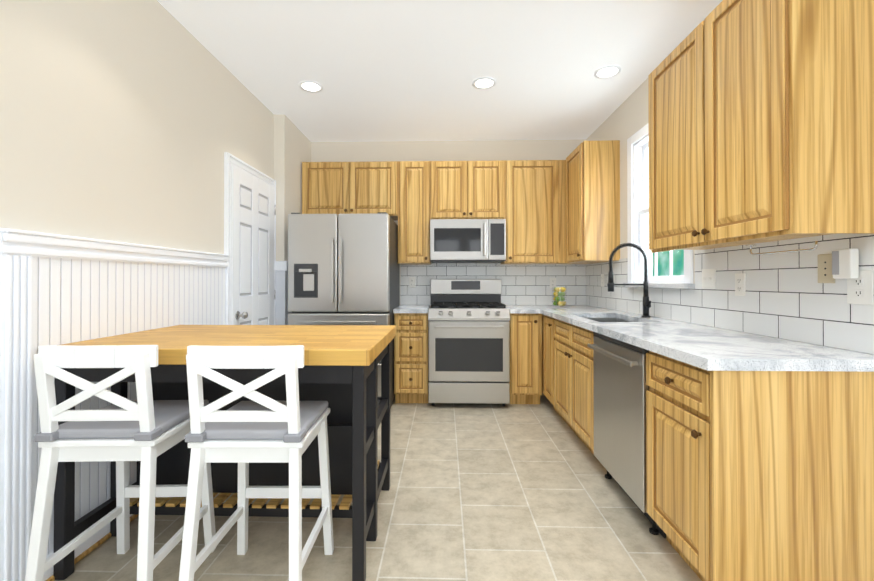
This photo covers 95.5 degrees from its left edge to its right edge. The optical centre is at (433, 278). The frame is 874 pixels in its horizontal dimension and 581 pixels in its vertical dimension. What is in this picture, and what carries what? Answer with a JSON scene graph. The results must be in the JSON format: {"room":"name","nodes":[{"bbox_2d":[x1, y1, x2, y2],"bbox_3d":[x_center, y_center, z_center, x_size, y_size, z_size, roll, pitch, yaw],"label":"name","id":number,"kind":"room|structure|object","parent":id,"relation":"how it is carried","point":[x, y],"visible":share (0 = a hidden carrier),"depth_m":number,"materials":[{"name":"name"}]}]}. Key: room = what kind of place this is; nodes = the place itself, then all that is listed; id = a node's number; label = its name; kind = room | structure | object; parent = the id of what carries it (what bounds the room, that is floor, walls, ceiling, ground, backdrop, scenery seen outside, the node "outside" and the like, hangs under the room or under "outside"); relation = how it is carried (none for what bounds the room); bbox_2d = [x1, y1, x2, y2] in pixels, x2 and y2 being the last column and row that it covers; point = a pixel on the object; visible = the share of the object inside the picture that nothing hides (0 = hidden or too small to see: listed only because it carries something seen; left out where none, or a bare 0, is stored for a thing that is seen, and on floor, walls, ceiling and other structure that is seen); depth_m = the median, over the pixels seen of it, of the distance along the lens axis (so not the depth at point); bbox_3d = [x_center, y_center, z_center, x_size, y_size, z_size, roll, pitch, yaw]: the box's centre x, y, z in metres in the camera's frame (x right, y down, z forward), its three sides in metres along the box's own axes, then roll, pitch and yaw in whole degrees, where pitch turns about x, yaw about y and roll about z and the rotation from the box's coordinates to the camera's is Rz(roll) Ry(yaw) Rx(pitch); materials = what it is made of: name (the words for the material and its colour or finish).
{"room":"kitchen","nodes":[
{"label":"kitchen","id":0,"kind":"room"},
{"bbox_2d":[0,0,310,260],"bbox_3d":[-1.513,-0.164,2.886,0.240,2.710,2.990,0,0,2],"label":"wall","id":1,"kind":"structure","parent":0,"point":[129,121],"depth_m":1.96,"materials":[{"name":"beige paint"}]},
{"bbox_2d":[45,497,158,580],"bbox_3d":[-1.478,1.179,2.158,0.016,0.018,1.330,0,0,2],"label":"trim","id":2,"kind":"structure","parent":1,"relation":"attached to","point":[90,549],"depth_m":1.73,"materials":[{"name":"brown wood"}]},
{"bbox_2d":[0,228,291,580],"bbox_3d":[-1.422,0.511,2.879,0.142,1.361,2.988,0,0,2],"label":"wainscoting","id":3,"kind":"structure","parent":1,"relation":"attached to","point":[57,289],"depth_m":1.66,"materials":[{"name":"white paint"}]},
{"bbox_2d":[224,152,275,324],"bbox_3d":[-1.468,0.146,3.231,0.030,2.095,0.806,0,0,2],"label":"door frame","id":4,"kind":"structure","parent":1,"relation":"attached to","point":[230,159],"depth_m":2.87,"materials":[{"name":"white paint"}]},
{"bbox_2d":[231,164,275,324],"bbox_3d":[-1.429,0.174,3.252,0.102,2.022,0.720,0,0,2],"label":"door","id":5,"kind":"structure","parent":1,"relation":"in","point":[253,296],"depth_m":3.20,"materials":[{"name":"white wood"}]},
{"bbox_2d":[54,393,701,580],"bbox_3d":[-1.243,1.231,0.951,6.005,0.100,7.230,0,0,2],"label":"floor","id":6,"kind":"structure","parent":0,"point":[499,492],"depth_m":1.92,"materials":[{"name":"tile"}]},
{"bbox_2d":[25,345,216,580],"bbox_3d":[-1.154,0.708,1.521,0.432,0.957,0.474,0,0,2],"label":"bar stool","id":7,"kind":"object","parent":6,"relation":"on","point":[145,429],"visible":0.92,"depth_m":1.35,"materials":[{"name":"white paint"}]},
{"bbox_2d":[53,325,395,580],"bbox_3d":[-0.866,0.727,1.908,1.278,0.918,0.820,0,0,2],"label":"kitchen island","id":8,"kind":"object","parent":6,"relation":"on","point":[338,371],"visible":0.5,"depth_m":1.81,"materials":[{"name":"brown wood"}]},
{"bbox_2d":[179,345,333,580],"bbox_3d":[-0.640,0.708,1.512,0.421,0.957,0.464,0,0,2],"label":"bar stool","id":9,"kind":"object","parent":6,"relation":"on","point":[260,428],"visible":1,"depth_m":1.34,"materials":[{"name":"white paint"}]},
{"bbox_2d":[288,212,399,407],"bbox_3d":[-0.818,0.311,3.849,0.881,1.772,0.942,0,0,2],"label":"refrigerator","id":10,"kind":"object","parent":6,"relation":"on","point":[343,269],"visible":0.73,"depth_m":3.43,"materials":[{"name":"grey metal"}]},
{"bbox_2d":[394,313,427,402],"bbox_3d":[-0.204,0.760,4.016,0.319,0.875,0.648,0,0,2],"label":"base cabinet","id":11,"kind":"object","parent":6,"relation":"on","point":[411,361],"visible":0.9,"depth_m":3.72,"materials":[{"name":"brown wood"}]},
{"bbox_2d":[393,305,429,312],"bbox_3d":[-0.206,0.303,4.018,0.319,0.039,0.649,0,0,2],"label":"countertop","id":12,"kind":"structure","parent":11,"relation":"on","point":[402,308],"depth_m":3.70,"materials":[{"name":"white stone"}]},
{"bbox_2d":[428,279,509,405],"bbox_3d":[0.336,0.599,3.942,0.761,1.197,0.720,0,0,2],"label":"gas range","id":13,"kind":"object","parent":6,"relation":"on","point":[468,341],"visible":1,"depth_m":3.65,"materials":[{"name":"grey metal"}]},
{"bbox_2d":[509,313,541,403],"bbox_3d":[0.868,0.760,3.986,0.305,0.875,0.648,0,0,2],"label":"base cabinet","id":14,"kind":"object","parent":6,"relation":"on","point":[525,382],"visible":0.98,"depth_m":3.69,"materials":[{"name":"brown wood"}]},
{"bbox_2d":[506,305,536,313],"bbox_3d":[0.850,0.303,3.988,0.268,0.039,0.649,0,0,2],"label":"countertop","id":15,"kind":"structure","parent":14,"relation":"on","point":[528,309],"depth_m":3.70,"materials":[{"name":"white stone"}]},
{"bbox_2d":[542,314,593,400],"bbox_3d":[1.318,0.757,3.451,0.621,0.876,0.404,0,0,2],"label":"base cabinet","id":16,"kind":"object","parent":6,"relation":"on","point":[553,330],"depth_m":3.35,"materials":[{"name":"brown wood"}]},
{"bbox_2d":[537,305,873,371],"bbox_3d":[1.286,0.297,2.812,0.649,0.039,2.977,0,0,2],"label":"countertop","id":17,"kind":"structure","parent":16,"relation":"on","point":[708,348],"depth_m":1.64,"materials":[{"name":"white stone"}]},
{"bbox_2d":[552,287,566,307],"bbox_3d":[1.258,0.183,3.973,0.144,0.200,0.144,0,0,2],"label":"vase","id":18,"kind":"object","parent":17,"relation":"on","point":[559,294],"visible":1,"depth_m":3.93,"materials":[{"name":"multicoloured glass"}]},
{"bbox_2d":[586,318,631,321],"bbox_3d":[1.268,0.418,2.871,0.411,0.200,0.711,0,0,2],"label":"sink","id":19,"kind":"object","parent":17,"relation":"in","point":[608,320],"visible":0.06,"depth_m":3.22,"materials":[{"name":"grey metal"}]},
{"bbox_2d":[607,243,650,317],"bbox_3d":[1.410,0.008,2.833,0.304,0.538,0.132,0,0,2],"label":"pull-down faucet","id":20,"kind":"object","parent":17,"relation":"on","point":[646,301],"visible":1,"depth_m":2.86,"materials":[{"name":"black metal"}]},
{"bbox_2d":[550,342,593,454],"bbox_3d":[1.301,0.864,2.867,0.621,0.656,0.902,0,0,2],"label":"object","id":21,"kind":"object","parent":6,"relation":"on","point":[571,363],"depth_m":2.81,"materials":[{"name":"brown wood"}]},
{"bbox_2d":[587,332,665,537],"bbox_3d":[1.241,0.751,2.110,0.642,0.873,0.608,0,0,2],"label":"dishwasher","id":22,"kind":"object","parent":6,"relation":"on","point":[621,387],"visible":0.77,"depth_m":2.02,"materials":[{"name":"grey metal"}]},
{"bbox_2d":[646,351,873,580],"bbox_3d":[1.265,0.747,1.566,0.623,0.876,0.470,0,0,2],"label":"base cabinet","id":23,"kind":"object","parent":6,"relation":"on","point":[760,475],"depth_m":1.34,"materials":[{"name":"brown wood"}]},
{"bbox_2d":[157,0,722,141],"bbox_3d":[-1.243,-1.579,0.965,6.005,0.100,7.230,0,0,2],"label":"ceiling","id":24,"kind":"structure","parent":0,"point":[395,70],"depth_m":2.73,"materials":[{"name":"white paint"}]},
{"bbox_2d":[299,81,322,92],"bbox_3d":[-0.966,-1.532,3.129,0.184,0.041,0.184,0,0,2],"label":"recessed light","id":25,"kind":"object","parent":24,"relation":"in","point":[313,87],"visible":0.98,"depth_m":3.12,"materials":[{"name":"white paint"}]},
{"bbox_2d":[472,77,495,88],"bbox_3d":[0.391,-1.532,3.076,0.184,0.041,0.184,0,0,2],"label":"recessed light","id":26,"kind":"object","parent":24,"relation":"in","point":[483,82],"visible":0.88,"depth_m":3.07,"materials":[{"name":"white paint"}]},
{"bbox_2d":[594,65,620,78],"bbox_3d":[1.276,-1.533,2.912,0.184,0.041,0.184,0,0,2],"label":"recessed light","id":27,"kind":"object","parent":24,"relation":"in","point":[605,72],"visible":0.92,"depth_m":2.90,"materials":[{"name":"white paint"}]},
{"bbox_2d":[311,139,585,224],"bbox_3d":[0.102,-0.155,4.412,3.505,2.710,0.150,0,0,2],"label":"wall","id":28,"kind":"structure","parent":0,"point":[468,150],"depth_m":4.34,"materials":[{"name":"beige paint"}]},
{"bbox_2d":[302,160,592,264],"bbox_3d":[0.150,-0.677,4.158,2.992,1.040,0.358,0,0,2],"label":"upper cabinet","id":29,"kind":"object","parent":28,"relation":"attached to","point":[526,199],"visible":0.96,"depth_m":4.01,"materials":[{"name":"brown wood"}]},
{"bbox_2d":[430,219,505,262],"bbox_3d":[0.344,-0.382,4.106,0.748,0.416,0.448,0,0,2],"label":"microwave","id":30,"kind":"object","parent":29,"relation":"attached to","point":[467,240],"visible":1,"depth_m":3.93,"materials":[{"name":"grey metal"}]},
{"bbox_2d":[400,262,583,304],"bbox_3d":[0.628,0.049,4.317,1.980,0.471,0.008,0,0,2],"label":"tile backsplash","id":31,"kind":"structure","parent":28,"relation":"attached to","point":[522,284],"depth_m":4.31,"materials":[{"name":"white tile"}]},
{"bbox_2d":[409,277,414,287],"bbox_3d":[-0.233,0.039,4.332,0.070,0.116,0.009,0,0,2],"label":"electrical outlet","id":32,"kind":"object","parent":31,"relation":"attached to","point":[411,282],"visible":1,"depth_m":4.33,"materials":[{"name":"white plastic"}]},
{"bbox_2d":[550,278,555,287],"bbox_3d":[1.290,0.047,4.290,0.070,0.116,0.009,0,0,2],"label":"electrical outlet","id":33,"kind":"object","parent":31,"relation":"attached to","point":[552,282],"visible":0.9,"depth_m":4.29,"materials":[{"name":"white plastic"}]},
{"bbox_2d":[586,78,694,288],"bbox_3d":[1.633,-0.174,0.854,0.150,2.710,7.180,0,0,2],"label":"wall","id":34,"kind":"structure","parent":0,"point":[625,120],"depth_m":3.36,"materials":[{"name":"beige paint"}]},
{"bbox_2d":[566,140,619,262],"bbox_3d":[1.457,-0.684,3.731,0.358,1.050,0.517,0,0,2],"label":"upper cabinet","id":35,"kind":"object","parent":34,"relation":"attached to","point":[592,201],"visible":1,"depth_m":3.47,"materials":[{"name":"brown wood"}]},
{"bbox_2d":[623,123,694,288],"bbox_3d":[1.649,-0.548,2.866,0.168,1.226,0.884,0,0,2],"label":"double-hung window","id":36,"kind":"structure","parent":34,"relation":"in","point":[638,218],"depth_m":3.18,"materials":[{"name":"white paint"}]},
{"bbox_2d":[584,234,873,353],"bbox_3d":[1.608,0.041,2.807,0.008,0.471,2.974,0,0,2],"label":"tile backsplash","id":37,"kind":"structure","parent":34,"relation":"attached to","point":[788,296],"depth_m":1.86,"materials":[{"name":"white tile"}]},
{"bbox_2d":[601,274,603,286],"bbox_3d":[1.626,0.017,3.824,0.009,0.116,0.070,0,0,2],"label":"outlet","id":38,"kind":"object","parent":37,"relation":"attached to","point":[602,279],"visible":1,"depth_m":3.81,"materials":[{"name":"white plastic"}]},
{"bbox_2d":[702,269,715,288],"bbox_3d":[1.578,0.001,2.288,0.022,0.116,0.116,0,0,2],"label":"double light switch","id":39,"kind":"object","parent":37,"relation":"attached to","point":[708,278],"visible":1,"depth_m":2.28,"materials":[{"name":"white plastic"}]},
{"bbox_2d":[735,273,745,295],"bbox_3d":[1.577,0.030,2.044,0.009,0.116,0.070,0,0,2],"label":"electrical outlet","id":40,"kind":"object","parent":37,"relation":"attached to","point":[740,284],"visible":1,"depth_m":2.04,"materials":[{"name":"white plastic"}]},
{"bbox_2d":[818,254,834,282],"bbox_3d":[1.565,-0.040,1.583,0.008,0.116,0.070,0,0,2],"label":"phone jack","id":41,"kind":"object","parent":37,"relation":"attached to","point":[825,275],"visible":0.81,"depth_m":1.58,"materials":[{"name":"beige plastic"}]},
{"bbox_2d":[832,248,858,278],"bbox_3d":[1.541,-0.056,1.486,0.031,0.110,0.070,0,0,2],"label":"plug-in device","id":42,"kind":"object","parent":37,"relation":"attached to","point":[845,263],"visible":0.98,"depth_m":1.47,"materials":[{"name":"white plastic"}]},
{"bbox_2d":[847,270,873,304],"bbox_3d":[1.561,0.032,1.455,0.009,0.125,0.090,0,0,2],"label":"electrical outlet","id":43,"kind":"object","parent":37,"relation":"attached to","point":[860,290],"visible":0.92,"depth_m":1.44,"materials":[{"name":"white plastic"}]},
{"bbox_2d":[648,0,873,252],"bbox_3d":[1.405,-0.688,1.869,0.358,1.062,0.957,0,0,2],"label":"upper cabinet","id":44,"kind":"object","parent":34,"relation":"attached to","point":[761,120],"visible":1,"depth_m":1.50,"materials":[{"name":"brown wood"}]},
{"bbox_2d":[745,241,817,254],"bbox_3d":[1.465,-0.133,1.684,0.040,0.048,0.348,0,0,2],"label":"paper towel holder","id":45,"kind":"object","parent":44,"relation":"attached to","point":[816,245],"visible":1,"depth_m":1.66,"materials":[{"name":"silver metal"}]},
{"label":"outside","id":46,"kind":"structure","parent":0,"visible":0},
{"bbox_2d":[653,250,683,275],"bbox_3d":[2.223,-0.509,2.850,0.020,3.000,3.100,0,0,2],"label":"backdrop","id":47,"kind":"structure","parent":46,"point":[662,259],"depth_m":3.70,"materials":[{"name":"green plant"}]}
]}

